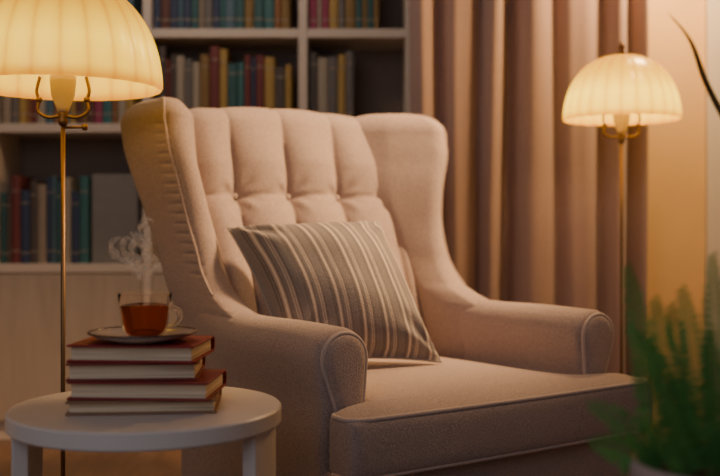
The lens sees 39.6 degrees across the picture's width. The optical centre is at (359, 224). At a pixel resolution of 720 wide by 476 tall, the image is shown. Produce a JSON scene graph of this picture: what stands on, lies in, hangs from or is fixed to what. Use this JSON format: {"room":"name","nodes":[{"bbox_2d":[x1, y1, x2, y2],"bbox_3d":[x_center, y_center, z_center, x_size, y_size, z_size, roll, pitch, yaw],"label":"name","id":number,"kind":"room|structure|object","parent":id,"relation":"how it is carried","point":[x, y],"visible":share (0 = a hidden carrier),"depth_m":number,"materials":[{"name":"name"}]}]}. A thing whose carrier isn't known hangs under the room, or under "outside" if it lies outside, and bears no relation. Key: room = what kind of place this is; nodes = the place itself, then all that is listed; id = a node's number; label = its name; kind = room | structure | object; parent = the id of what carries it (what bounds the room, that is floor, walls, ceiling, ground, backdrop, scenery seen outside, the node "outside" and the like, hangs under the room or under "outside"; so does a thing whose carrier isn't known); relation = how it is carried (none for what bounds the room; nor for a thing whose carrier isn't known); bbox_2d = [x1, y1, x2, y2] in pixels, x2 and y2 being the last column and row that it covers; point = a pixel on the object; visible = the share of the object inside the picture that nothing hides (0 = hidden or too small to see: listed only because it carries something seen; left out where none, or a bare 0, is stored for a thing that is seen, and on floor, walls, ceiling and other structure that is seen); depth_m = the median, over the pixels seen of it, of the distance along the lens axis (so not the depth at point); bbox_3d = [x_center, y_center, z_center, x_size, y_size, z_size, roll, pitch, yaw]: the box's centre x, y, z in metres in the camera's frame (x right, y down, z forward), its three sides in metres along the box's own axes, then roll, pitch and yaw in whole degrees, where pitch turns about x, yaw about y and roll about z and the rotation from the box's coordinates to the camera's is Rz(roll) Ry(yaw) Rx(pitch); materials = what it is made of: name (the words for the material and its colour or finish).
{"room":"living room","nodes":[
{"label":"living room","id":0,"kind":"room"},
{"bbox_2d":[0,440,630,475],"bbox_3d":[-0.050,0.850,1.500,4.100,0.050,5.400,0,0,0],"label":"floor","id":1,"kind":"structure","parent":0,"point":[156,463],"depth_m":3.46,"materials":[{"name":"brown wood"}]},
{"bbox_2d":[0,0,162,475],"bbox_3d":[-0.621,0.133,2.090,0.408,1.385,0.408,0,0,0],"label":"floor lamp","id":2,"kind":"object","parent":1,"relation":"on","point":[64,52],"visible":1,"depth_m":1.96,"materials":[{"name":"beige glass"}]},
{"bbox_2d":[49,75,75,112],"bbox_3d":[-0.621,-0.273,2.090,0.054,0.075,0.054,0,0,0],"label":"bulb","id":3,"kind":"object","parent":2,"relation":"attached to","point":[62,87],"depth_m":2.07,"materials":[{"name":"yellow glass"}]},
{"bbox_2d":[64,124,87,129],"bbox_3d":[-0.594,-0.204,2.084,0.054,0.014,0.018,0,0,0],"label":"switch","id":4,"kind":"object","parent":2,"relation":"attached to","point":[84,126],"depth_m":2.08,"materials":[{"name":"gold metal"}]},
{"bbox_2d":[5,386,280,475],"bbox_3d":[-0.345,0.558,1.620,0.434,0.533,0.434,0,0,0],"label":"side table","id":5,"kind":"object","parent":1,"relation":"on","point":[252,417],"visible":0.78,"depth_m":1.49,"materials":[{"name":"white wood"}]},
{"bbox_2d":[65,389,221,415],"bbox_3d":[-0.343,0.281,1.619,0.230,0.021,0.162,0,0,-5],"label":"book","id":6,"kind":"object","parent":5,"relation":"on","point":[76,407],"visible":0.47,"depth_m":1.54,"materials":[{"name":"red paper"}]},
{"bbox_2d":[67,369,226,400],"bbox_3d":[-0.339,0.256,1.615,0.220,0.028,0.157,0,0,3],"label":"book","id":7,"kind":"object","parent":6,"relation":"on","point":[210,382],"visible":0.8,"depth_m":1.54,"materials":[{"name":"red paper"}]},
{"bbox_2d":[65,356,205,381],"bbox_3d":[-0.359,0.228,1.625,0.202,0.028,0.155,0,0,-4],"label":"book","id":8,"kind":"object","parent":7,"relation":"on","point":[79,371],"visible":0.69,"depth_m":1.55,"materials":[{"name":"red paper"}]},
{"bbox_2d":[66,335,214,363],"bbox_3d":[-0.351,0.200,1.623,0.200,0.027,0.157,0,0,4],"label":"book","id":9,"kind":"object","parent":8,"relation":"on","point":[190,349],"visible":0.83,"depth_m":1.55,"materials":[{"name":"paper"}]},
{"bbox_2d":[87,326,197,344],"bbox_3d":[-0.347,0.177,1.600,0.174,0.017,0.174,0,0,0],"label":"saucer","id":10,"kind":"object","parent":9,"relation":"on","point":[116,334],"visible":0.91,"depth_m":1.56,"materials":[{"name":"ceramic"}]},
{"bbox_2d":[118,291,182,335],"bbox_3d":[-0.342,0.145,1.596,0.088,0.072,0.085,0,0,-41],"label":"tea cup","id":11,"kind":"object","parent":10,"relation":"on","point":[147,313],"visible":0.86,"depth_m":1.56,"materials":[{"name":"clear glass"}]},
{"bbox_2d":[0,0,409,439],"bbox_3d":[-0.607,-0.395,3.944,1.627,2.440,0.308,0,0,0],"label":"bookshelf","id":12,"kind":"object","parent":1,"relation":"on","point":[30,294],"visible":0.29,"depth_m":3.80,"materials":[{"name":"paint"}]},
{"bbox_2d":[1,193,6,263],"bbox_3d":[-1.365,0.012,3.921,0.020,0.271,0.196,0,0,0],"label":"book","id":13,"kind":"object","parent":12,"relation":"on","point":[3,195],"visible":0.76,"depth_m":3.83,"materials":[{"name":"paper"}]},
{"bbox_2d":[2,96,10,123],"bbox_3d":[-1.353,-0.516,3.911,0.033,0.259,0.175,0,0,0],"label":"book","id":14,"kind":"object","parent":12,"relation":"on","point":[6,101],"visible":0.31,"depth_m":3.83,"materials":[{"name":"paper"}]},
{"bbox_2d":[6,193,10,263],"bbox_3d":[-1.345,0.013,3.915,0.017,0.269,0.183,0,0,0],"label":"book","id":15,"kind":"object","parent":12,"relation":"on","point":[8,205],"visible":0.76,"depth_m":3.83,"materials":[{"name":"paper"}]},
{"bbox_2d":[11,97,18,123],"bbox_3d":[-1.322,-0.514,3.902,0.028,0.256,0.158,0,0,0],"label":"book","id":16,"kind":"object","parent":12,"relation":"on","point":[14,100],"visible":0.31,"depth_m":3.83,"materials":[{"name":"paper"}]},
{"bbox_2d":[11,176,33,263],"bbox_3d":[-1.318,-0.021,3.906,0.035,0.337,0.165,0,0,0],"label":"book","id":17,"kind":"object","parent":12,"relation":"on","point":[18,183],"visible":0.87,"depth_m":3.83,"materials":[{"name":"paper"}]},
{"bbox_2d":[19,98,26,123],"bbox_3d":[-1.292,-0.513,3.921,0.030,0.254,0.195,0,0,0],"label":"book","id":18,"kind":"object","parent":12,"relation":"on","point":[22,101],"visible":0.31,"depth_m":3.83,"materials":[{"name":"paper"}]},
{"bbox_2d":[20,190,29,263],"bbox_3d":[-1.282,0.007,3.902,0.035,0.280,0.157,0,0,0],"label":"book","id":19,"kind":"object","parent":12,"relation":"on","point":[25,194],"visible":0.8,"depth_m":3.83,"materials":[{"name":"paper"}]},
{"bbox_2d":[27,98,31,123],"bbox_3d":[-1.267,-0.521,3.920,0.017,0.269,0.194,0,0,0],"label":"book","id":20,"kind":"object","parent":12,"relation":"on","point":[29,101],"visible":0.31,"depth_m":3.83,"materials":[{"name":"paper"}]},
{"bbox_2d":[31,99,36,123],"bbox_3d":[-1.247,-0.502,3.905,0.021,0.231,0.162,0,0,0],"label":"book","id":21,"kind":"object","parent":12,"relation":"on","point":[34,103],"visible":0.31,"depth_m":3.83,"materials":[{"name":"paper"}]},
{"bbox_2d":[30,181,46,263],"bbox_3d":[-1.250,-0.011,3.906,0.026,0.317,0.166,0,0,0],"label":"book","id":22,"kind":"object","parent":12,"relation":"on","point":[33,184],"visible":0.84,"depth_m":3.83,"materials":[{"name":"paper"}]},
{"bbox_2d":[37,99,45,123],"bbox_3d":[-1.221,-0.514,3.920,0.030,0.256,0.193,0,0,0],"label":"book","id":23,"kind":"object","parent":12,"relation":"on","point":[40,120],"visible":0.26,"depth_m":3.83,"materials":[{"name":"paper"}]},
{"bbox_2d":[37,184,46,263],"bbox_3d":[-1.218,-0.004,3.921,0.034,0.303,0.197,0,0,0],"label":"book","id":24,"kind":"object","parent":12,"relation":"on","point":[42,188],"visible":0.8,"depth_m":3.83,"materials":[{"name":"paper"}]},
{"bbox_2d":[46,178,51,263],"bbox_3d":[-1.191,-0.017,3.920,0.018,0.328,0.193,0,0,0],"label":"book","id":25,"kind":"object","parent":12,"relation":"on","point":[49,180],"visible":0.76,"depth_m":3.83,"materials":[{"name":"paper"}]},
{"bbox_2d":[45,100,53,123],"bbox_3d":[-1.189,-0.513,3.906,0.031,0.252,0.166,0,0,0],"label":"book","id":26,"kind":"object","parent":12,"relation":"on","point":[49,103],"visible":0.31,"depth_m":3.83,"materials":[{"name":"paper"}]},
{"bbox_2d":[54,104,57,123],"bbox_3d":[-1.160,-0.508,3.910,0.024,0.242,0.174,0,0,0],"label":"book","id":27,"kind":"object","parent":12,"relation":"on","point":[55,110],"visible":0.17,"depth_m":3.83,"materials":[{"name":"paper"}]},
{"bbox_2d":[52,176,60,263],"bbox_3d":[-1.172,-0.020,3.904,0.016,0.335,0.162,0,0,0],"label":"book","id":28,"kind":"object","parent":12,"relation":"on","point":[55,179],"visible":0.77,"depth_m":3.83,"materials":[{"name":"paper"}]},
{"bbox_2d":[56,182,60,263],"bbox_3d":[-1.150,-0.007,3.909,0.026,0.310,0.172,0,0,0],"label":"book","id":29,"kind":"object","parent":12,"relation":"on","point":[58,185],"visible":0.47,"depth_m":3.83,"materials":[{"name":"paper"}]},
{"bbox_2d":[65,177,79,263],"bbox_3d":[-1.121,-0.018,3.911,0.029,0.330,0.175,0,0,0],"label":"book","id":30,"kind":"object","parent":12,"relation":"on","point":[71,184],"visible":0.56,"depth_m":3.83,"materials":[{"name":"paper"}]},
{"bbox_2d":[70,101,75,123],"bbox_3d":[-1.100,-0.524,3.904,0.020,0.276,0.162,0,0,0],"label":"book","id":31,"kind":"object","parent":12,"relation":"on","point":[73,105],"visible":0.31,"depth_m":3.83,"materials":[{"name":"paper"}]},
{"bbox_2d":[71,191,79,263],"bbox_3d":[-1.090,0.009,3.919,0.031,0.276,0.191,0,0,0],"label":"book","id":32,"kind":"object","parent":12,"relation":"on","point":[75,195],"visible":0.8,"depth_m":3.83,"materials":[{"name":"paper"}]},
{"bbox_2d":[75,101,82,123],"bbox_3d":[-1.076,-0.522,3.902,0.027,0.272,0.158,0,0,0],"label":"book","id":33,"kind":"object","parent":12,"relation":"on","point":[79,104],"visible":0.25,"depth_m":3.83,"materials":[{"name":"paper"}]},
{"bbox_2d":[83,101,86,123],"bbox_3d":[-1.053,-0.526,3.904,0.016,0.279,0.161,0,0,0],"label":"book","id":34,"kind":"object","parent":12,"relation":"on","point":[84,103],"visible":0.14,"depth_m":3.83,"materials":[{"name":"paper"}]},
{"bbox_2d":[79,176,91,263],"bbox_3d":[-1.056,-0.019,3.906,0.035,0.334,0.166,0,0,0],"label":"book","id":35,"kind":"object","parent":12,"relation":"on","point":[85,191],"visible":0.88,"depth_m":3.83,"materials":[{"name":"paper"}]},
{"bbox_2d":[87,101,93,123],"bbox_3d":[-1.031,-0.525,3.910,0.026,0.276,0.173,0,0,0],"label":"book","id":36,"kind":"object","parent":12,"relation":"on","point":[90,116],"visible":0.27,"depth_m":3.83,"materials":[{"name":"paper"}]},
{"bbox_2d":[94,101,102,123],"bbox_3d":[-1.002,-0.514,3.916,0.030,0.255,0.186,0,0,0],"label":"book","id":37,"kind":"object","parent":12,"relation":"on","point":[98,105],"visible":0.31,"depth_m":3.83,"materials":[{"name":"paper"}]},
{"bbox_2d":[103,100,111,123],"bbox_3d":[-0.968,-0.517,3.918,0.036,0.261,0.190,0,0,0],"label":"book","id":38,"kind":"object","parent":12,"relation":"on","point":[107,105],"visible":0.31,"depth_m":3.83,"materials":[{"name":"paper"}]},
{"bbox_2d":[112,100,117,123],"bbox_3d":[-0.938,-0.517,3.916,0.021,0.260,0.185,0,0,0],"label":"book","id":39,"kind":"object","parent":12,"relation":"on","point":[114,102],"visible":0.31,"depth_m":3.83,"materials":[{"name":"paper"}]},
{"bbox_2d":[92,174,142,262],"bbox_3d":[-0.939,-0.024,3.925,0.178,0.342,0.190,0,0,0],"label":"storage box","id":40,"kind":"object","parent":12,"relation":"on","point":[117,208],"visible":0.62,"depth_m":3.83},
{"bbox_2d":[118,100,125,123],"bbox_3d":[-0.911,-0.509,3.913,0.029,0.245,0.179,0,0,0],"label":"book","id":41,"kind":"object","parent":12,"relation":"on","point":[121,103],"visible":0.16,"depth_m":3.83,"materials":[{"name":"paper"}]},
{"bbox_2d":[126,98,142,110],"bbox_3d":[-0.881,-0.512,3.902,0.031,0.250,0.158,0,0,0],"label":"book","id":42,"kind":"object","parent":12,"relation":"on","point":[130,102],"visible":0.02,"depth_m":3.83,"materials":[{"name":"paper"}]},
{"bbox_2d":[127,0,142,18],"bbox_3d":[-0.880,-0.871,3.918,0.026,0.246,0.189,0,0,0],"label":"book","id":43,"kind":"object","parent":12,"relation":"on","point":[137,4],"visible":0.15,"depth_m":3.92,"materials":[{"name":"paper"}]},
{"bbox_2d":[154,0,160,28],"bbox_3d":[-0.777,-0.881,3.911,0.026,0.268,0.175,0,0,0],"label":"book","id":44,"kind":"object","parent":12,"relation":"on","point":[157,3],"visible":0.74,"depth_m":3.83,"materials":[{"name":"paper"}]},
{"bbox_2d":[159,46,172,97],"bbox_3d":[-0.757,-0.535,3.918,0.026,0.296,0.190,0,0,0],"label":"book","id":45,"kind":"object","parent":12,"relation":"on","point":[165,53],"visible":0.39,"depth_m":3.83,"materials":[{"name":"paper"}]},
{"bbox_2d":[161,0,170,28],"bbox_3d":[-0.745,-0.872,3.911,0.036,0.250,0.176,0,0,0],"label":"book","id":46,"kind":"object","parent":12,"relation":"on","point":[165,4],"visible":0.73,"depth_m":3.83,"materials":[{"name":"paper"}]},
{"bbox_2d":[166,59,170,96],"bbox_3d":[-0.734,-0.510,3.908,0.018,0.248,0.169,0,0,0],"label":"book","id":47,"kind":"object","parent":12,"relation":"on","point":[168,61],"visible":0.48,"depth_m":3.83,"materials":[{"name":"paper"}]},
{"bbox_2d":[171,54,176,98],"bbox_3d":[-0.714,-0.520,3.905,0.020,0.267,0.163,0,0,0],"label":"book","id":48,"kind":"object","parent":12,"relation":"on","point":[173,56],"visible":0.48,"depth_m":3.83,"materials":[{"name":"paper"}]},
{"bbox_2d":[170,0,178,28],"bbox_3d":[-0.711,-0.872,3.908,0.030,0.249,0.169,0,0,0],"label":"book","id":49,"kind":"object","parent":12,"relation":"on","point":[174,19],"visible":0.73,"depth_m":3.83,"materials":[{"name":"paper"}]},
{"bbox_2d":[176,55,185,104],"bbox_3d":[-0.688,-0.517,3.919,0.030,0.262,0.192,0,0,0],"label":"book","id":50,"kind":"object","parent":12,"relation":"on","point":[180,59],"visible":0.5,"depth_m":3.83,"materials":[{"name":"paper"}]},
{"bbox_2d":[179,0,182,28],"bbox_3d":[-0.686,-0.888,3.914,0.016,0.280,0.182,0,0,0],"label":"book","id":51,"kind":"object","parent":12,"relation":"on","point":[180,1],"visible":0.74,"depth_m":3.83,"materials":[{"name":"paper"}]},
{"bbox_2d":[183,0,190,28],"bbox_3d":[-0.662,-0.877,3.915,0.030,0.260,0.183,0,0,0],"label":"book","id":52,"kind":"object","parent":12,"relation":"on","point":[186,3],"visible":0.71,"depth_m":3.83,"materials":[{"name":"paper"}]},
{"bbox_2d":[185,58,194,108],"bbox_3d":[-0.657,-0.512,3.904,0.030,0.251,0.161,0,0,0],"label":"book","id":53,"kind":"object","parent":12,"relation":"on","point":[188,61],"visible":0.54,"depth_m":3.83,"materials":[{"name":"paper"}]},
{"bbox_2d":[191,0,198,28],"bbox_3d":[-0.631,-0.871,3.918,0.030,0.248,0.190,0,0,0],"label":"book","id":54,"kind":"object","parent":12,"relation":"on","point":[194,3],"visible":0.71,"depth_m":3.83,"materials":[{"name":"paper"}]},
{"bbox_2d":[193,62,199,107],"bbox_3d":[-0.627,-0.505,3.907,0.027,0.237,0.167,0,0,0],"label":"book","id":55,"kind":"object","parent":12,"relation":"on","point":[196,65],"visible":0.52,"depth_m":3.83,"materials":[{"name":"paper"}]},
{"bbox_2d":[199,0,203,28],"bbox_3d":[-0.607,-0.868,3.914,0.016,0.242,0.181,0,0,0],"label":"book","id":56,"kind":"object","parent":12,"relation":"on","point":[201,2],"visible":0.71,"depth_m":3.83,"materials":[{"name":"paper"}]},
{"bbox_2d":[200,54,209,107],"bbox_3d":[-0.595,-0.519,3.912,0.035,0.266,0.178,0,0,0],"label":"book","id":57,"kind":"object","parent":12,"relation":"on","point":[204,58],"visible":0.53,"depth_m":3.83,"materials":[{"name":"paper"}]},
{"bbox_2d":[204,0,212,28],"bbox_3d":[-0.581,-0.876,3.918,0.034,0.256,0.190,0,0,0],"label":"book","id":58,"kind":"object","parent":12,"relation":"on","point":[208,4],"visible":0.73,"depth_m":3.83,"materials":[{"name":"paper"}]},
{"bbox_2d":[210,46,220,108],"bbox_3d":[-0.556,-0.535,3.906,0.038,0.298,0.166,0,0,0],"label":"book","id":59,"kind":"object","parent":12,"relation":"on","point":[214,50],"visible":0.53,"depth_m":3.83,"materials":[{"name":"paper"}]},
{"bbox_2d":[213,0,220,28],"bbox_3d":[-0.549,-0.883,3.902,0.028,0.272,0.157,0,0,0],"label":"book","id":60,"kind":"object","parent":12,"relation":"on","point":[216,3],"visible":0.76,"depth_m":3.83,"materials":[{"name":"paper"}]},
{"bbox_2d":[221,0,224,28],"bbox_3d":[-0.526,-0.884,3.922,0.016,0.273,0.197,0,0,0],"label":"book","id":61,"kind":"object","parent":12,"relation":"on","point":[222,1],"visible":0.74,"depth_m":3.83,"materials":[{"name":"paper"}]},
{"bbox_2d":[220,49,232,107],"bbox_3d":[-0.522,-0.530,3.907,0.029,0.287,0.168,0,0,0],"label":"book","id":62,"kind":"object","parent":12,"relation":"on","point":[226,57],"visible":0.56,"depth_m":3.83,"materials":[{"name":"fabric"}]},
{"bbox_2d":[225,0,235,28],"bbox_3d":[-0.497,-0.888,3.907,0.040,0.282,0.167,0,0,0],"label":"book","id":63,"kind":"object","parent":12,"relation":"on","point":[230,5],"visible":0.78,"depth_m":3.83,"materials":[{"name":"paper"}]},
{"bbox_2d":[228,63,237,106],"bbox_3d":[-0.487,-0.503,3.903,0.038,0.232,0.160,0,0,0],"label":"book","id":64,"kind":"object","parent":12,"relation":"on","point":[232,67],"visible":0.54,"depth_m":3.83,"materials":[{"name":"paper"}]},
{"bbox_2d":[236,0,244,28],"bbox_3d":[-0.459,-0.880,3.903,0.034,0.266,0.160,0,0,0],"label":"book","id":65,"kind":"object","parent":12,"relation":"on","point":[240,4],"visible":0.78,"depth_m":3.83,"materials":[{"name":"paper"}]},
{"bbox_2d":[238,62,244,106],"bbox_3d":[-0.455,-0.505,3.905,0.025,0.236,0.164,0,0,0],"label":"book","id":66,"kind":"object","parent":12,"relation":"on","point":[241,65],"visible":0.53,"depth_m":3.83,"materials":[{"name":"paper"}]},
{"bbox_2d":[245,55,251,106],"bbox_3d":[-0.430,-0.518,3.903,0.024,0.264,0.160,0,0,0],"label":"book","id":67,"kind":"object","parent":12,"relation":"on","point":[247,57],"visible":0.53,"depth_m":3.83,"materials":[{"name":"paper"}]},
{"bbox_2d":[245,0,253,28],"bbox_3d":[-0.424,-0.877,3.909,0.034,0.260,0.172,0,0,0],"label":"book","id":68,"kind":"object","parent":12,"relation":"on","point":[249,4],"visible":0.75,"depth_m":3.83,"materials":[{"name":"paper"}]},
{"bbox_2d":[251,58,255,106],"bbox_3d":[-0.408,-0.513,3.915,0.018,0.253,0.183,0,0,0],"label":"book","id":69,"kind":"object","parent":12,"relation":"on","point":[253,60],"visible":0.5,"depth_m":3.83,"materials":[{"name":"paper"}]},
{"bbox_2d":[254,0,264,28],"bbox_3d":[-0.386,-0.889,3.906,0.039,0.282,0.165,0,0,0],"label":"book","id":70,"kind":"object","parent":12,"relation":"on","point":[259,5],"visible":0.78,"depth_m":3.83,"materials":[{"name":"paper"}]},
{"bbox_2d":[256,55,264,107],"bbox_3d":[-0.382,-0.519,3.913,0.032,0.265,0.180,0,0,0],"label":"book","id":71,"kind":"object","parent":12,"relation":"on","point":[260,59],"visible":0.54,"depth_m":3.83,"materials":[{"name":"paper"}]},
{"bbox_2d":[265,0,274,28],"bbox_3d":[-0.346,-0.869,3.921,0.038,0.243,0.196,0,0,0],"label":"book","id":72,"kind":"object","parent":12,"relation":"on","point":[269,4],"visible":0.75,"depth_m":3.83,"materials":[{"name":"paper"}]},
{"bbox_2d":[265,57,277,108],"bbox_3d":[-0.346,-0.514,3.916,0.038,0.255,0.185,0,0,0],"label":"book","id":73,"kind":"object","parent":12,"relation":"on","point":[271,63],"visible":0.57,"depth_m":3.83,"materials":[{"name":"fabric"}]},
{"bbox_2d":[275,0,281,28],"bbox_3d":[-0.314,-0.869,3.906,0.024,0.244,0.165,0,0,0],"label":"book","id":74,"kind":"object","parent":12,"relation":"on","point":[278,3],"visible":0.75,"depth_m":3.83,"materials":[{"name":"paper"}]},
{"bbox_2d":[275,67,285,108],"bbox_3d":[-0.306,-0.495,3.903,0.039,0.217,0.160,0,0,0],"label":"book","id":75,"kind":"object","parent":12,"relation":"on","point":[280,72],"visible":0.54,"depth_m":3.83,"materials":[{"name":"paper"}]},
{"bbox_2d":[282,0,292,28],"bbox_3d":[-0.285,-0.876,3.908,0.032,0.257,0.170,0,0,0],"label":"book","id":76,"kind":"object","parent":12,"relation":"on","point":[287,5],"visible":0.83,"depth_m":3.83,"materials":[{"name":"paper"}]},
{"bbox_2d":[286,65,293,108],"bbox_3d":[-0.274,-0.500,3.903,0.022,0.227,0.160,0,0,0],"label":"book","id":77,"kind":"object","parent":12,"relation":"on","point":[289,70],"visible":0.61,"depth_m":3.83,"materials":[{"name":"paper"}]},
{"bbox_2d":[309,0,317,28],"bbox_3d":[-0.180,-0.865,3.916,0.034,0.236,0.185,0,0,0],"label":"book","id":78,"kind":"object","parent":12,"relation":"on","point":[313,4],"visible":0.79,"depth_m":3.83,"materials":[{"name":"paper"}]},
{"bbox_2d":[309,52,318,112],"bbox_3d":[-0.178,-0.524,3.917,0.033,0.276,0.188,0,0,0],"label":"book","id":79,"kind":"object","parent":12,"relation":"on","point":[313,56],"visible":0.56,"depth_m":3.83,"materials":[{"name":"paper"}]},
{"bbox_2d":[318,0,321,28],"bbox_3d":[-0.155,-0.874,3.905,0.014,0.253,0.164,0,0,0],"label":"book","id":80,"kind":"object","parent":12,"relation":"on","point":[319,1],"visible":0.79,"depth_m":3.83,"materials":[{"name":"paper"}]},
{"bbox_2d":[318,57,327,112],"bbox_3d":[-0.142,-0.513,3.920,0.038,0.254,0.193,0,0,0],"label":"book","id":81,"kind":"object","parent":12,"relation":"on","point":[322,62],"visible":0.54,"depth_m":3.83,"materials":[{"name":"paper"}]},
{"bbox_2d":[322,0,328,28],"bbox_3d":[-0.132,-0.874,3.921,0.028,0.252,0.196,0,0,0],"label":"book","id":82,"kind":"object","parent":12,"relation":"on","point":[325,3],"visible":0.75,"depth_m":3.83,"materials":[{"name":"paper"}]},
{"bbox_2d":[328,57,337,113],"bbox_3d":[-0.103,-0.515,3.919,0.037,0.257,0.191,0,0,0],"label":"book","id":83,"kind":"object","parent":12,"relation":"on","point":[332,61],"visible":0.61,"depth_m":3.83,"materials":[{"name":"paper"}]},
{"bbox_2d":[329,0,338,28],"bbox_3d":[-0.100,-0.873,3.904,0.034,0.251,0.162,0,0,0],"label":"book","id":84,"kind":"object","parent":12,"relation":"on","point":[333,4],"visible":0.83,"depth_m":3.83,"materials":[{"name":"paper"}]},
{"bbox_2d":[338,55,345,115],"bbox_3d":[-0.069,-0.519,3.903,0.029,0.265,0.160,0,0,0],"label":"book","id":85,"kind":"object","parent":12,"relation":"on","point":[341,58],"visible":0.73,"depth_m":3.83,"materials":[{"name":"paper"}]},
{"bbox_2d":[339,0,345,28],"bbox_3d":[-0.069,-0.868,3.919,0.025,0.241,0.191,0,0,0],"label":"book","id":86,"kind":"object","parent":12,"relation":"on","point":[342,3],"visible":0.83,"depth_m":3.83,"materials":[{"name":"paper"}]},
{"bbox_2d":[346,51,353,116],"bbox_3d":[-0.038,-0.526,3.916,0.031,0.280,0.186,0,0,0],"label":"book","id":87,"kind":"object","parent":12,"relation":"on","point":[349,54],"visible":0.74,"depth_m":3.83,"materials":[{"name":"paper"}]},
{"bbox_2d":[346,0,355,28],"bbox_3d":[-0.036,-0.877,3.906,0.039,0.260,0.165,0,0,0],"label":"book","id":88,"kind":"object","parent":12,"relation":"on","point":[350,4],"visible":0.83,"depth_m":3.83,"materials":[{"name":"paper"}]},
{"bbox_2d":[356,0,361,28],"bbox_3d":[-0.003,-0.884,3.902,0.024,0.273,0.158,0,0,0],"label":"book","id":89,"kind":"object","parent":12,"relation":"on","point":[358,2],"visible":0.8,"depth_m":3.83,"materials":[{"name":"paper"}]},
{"bbox_2d":[363,0,366,28],"bbox_3d":[0.019,-0.874,3.917,0.018,0.252,0.188,0,0,0],"label":"book","id":90,"kind":"object","parent":12,"relation":"on","point":[364,1],"visible":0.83,"depth_m":3.82,"materials":[{"name":"paper"}]},
{"bbox_2d":[367,0,373,28],"bbox_3d":[0.041,-0.870,3.903,0.023,0.245,0.160,0,0,0],"label":"book","id":91,"kind":"object","parent":12,"relation":"on","point":[370,3],"visible":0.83,"depth_m":3.83,"materials":[{"name":"paper"}]},
{"bbox_2d":[374,0,378,28],"bbox_3d":[0.063,-0.878,3.914,0.019,0.262,0.181,0,0,0],"label":"book","id":92,"kind":"object","parent":12,"relation":"on","point":[376,2],"visible":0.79,"depth_m":3.83,"materials":[{"name":"paper"}]},
{"bbox_2d":[120,96,652,475],"bbox_3d":[0.029,0.251,2.426,0.920,1.148,0.988,0,0,-35],"label":"armchair","id":93,"kind":"object","parent":1,"relation":"on","point":[509,393],"visible":0.86,"depth_m":2.37,"materials":[{"name":"fabric"}]},
{"bbox_2d":[227,221,441,362],"bbox_3d":[-0.057,0.158,2.366,0.468,0.336,0.260,0,0,-19],"label":"throw pillow","id":94,"kind":"object","parent":93,"relation":"on","point":[348,275],"visible":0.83,"depth_m":2.29,"materials":[{"name":"grey fabric"}]},
{"bbox_2d":[330,357,652,475],"bbox_3d":[0.156,0.398,2.300,0.842,0.142,0.638,0,0,-35],"label":"seat cushion","id":95,"kind":"object","parent":93,"relation":"on","point":[410,417],"depth_m":2.03,"materials":[{"name":"beige fabric"}]},
{"bbox_2d":[563,40,681,373],"bbox_3d":[0.784,0.136,3.000,0.344,1.378,0.344,0,0,0],"label":"floor lamp","id":96,"kind":"object","parent":1,"relation":"on","point":[620,90],"visible":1,"depth_m":2.89,"materials":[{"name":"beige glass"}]},
{"bbox_2d":[612,114,630,133],"bbox_3d":[0.784,-0.311,3.000,0.054,0.075,0.054,0,0,0],"label":"bulb","id":97,"kind":"object","parent":96,"relation":"attached to","point":[621,121],"depth_m":2.98,"materials":[{"name":"yellow glass"}]},
{"bbox_2d":[667,12,719,116],"bbox_3d":[1.296,0.072,3.192,0.628,1.507,0.305,0,0,0],"label":"potted plant","id":98,"kind":"object","parent":1,"relation":"on","point":[713,97],"visible":1,"depth_m":3.20,"materials":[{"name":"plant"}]},
{"bbox_3d":[0.385,0.636,1.054,0.210,0.378,0.223,0,0,0],"label":"plant stand","id":99,"kind":"object","parent":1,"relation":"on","visible":0},
{"bbox_2d":[587,252,719,475],"bbox_3d":[0.382,0.238,1.057,0.229,0.416,0.195,0,0,-37],"label":"potted fern","id":100,"kind":"object","parent":99,"relation":"on","point":[689,447],"visible":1,"depth_m":1.06,"materials":[{"name":"clay"},{"name":"green leaf"}]},
{"bbox_2d":[628,442,704,475],"bbox_3d":[0.385,0.348,1.060,0.194,0.196,0.194,0,0,0],"label":"pot","id":101,"kind":"object","parent":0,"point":[643,462],"depth_m":1.05,"materials":[{"name":"ceramic"}]},
{"bbox_2d":[645,0,704,444],"bbox_3d":[1.150,-0.475,3.900,0.300,2.600,0.400,0,0,0],"label":"wall","id":102,"kind":"structure","parent":0,"point":[676,149],"depth_m":3.70,"materials":[{"name":"paint"}]},
{"bbox_2d":[705,0,719,424],"bbox_3d":[1.310,-0.475,3.684,0.070,2.600,0.028,0,0,0],"label":"trim","id":103,"kind":"structure","parent":102,"relation":"attached to","point":[712,7],"depth_m":3.67,"materials":[{"name":"paint"}]},
{"bbox_3d":[-0.050,-0.475,4.150,4.100,2.600,0.100,0,0,0],"label":"wall","id":104,"kind":"structure","parent":0,"visible":0},
{"bbox_3d":[0.650,-1.645,3.784,1.152,0.060,0.621,0,0,0],"label":"curtain rod","id":105,"kind":"object","parent":104,"relation":"attached to","visible":0},
{"bbox_2d":[409,0,648,452],"bbox_3d":[0.580,-0.405,3.503,0.837,2.420,0.109,0,0,0],"label":"curtain","id":106,"kind":"object","parent":105,"relation":"hanging from","point":[531,204],"visible":0.54,"depth_m":3.49,"materials":[{"name":"fabric"}]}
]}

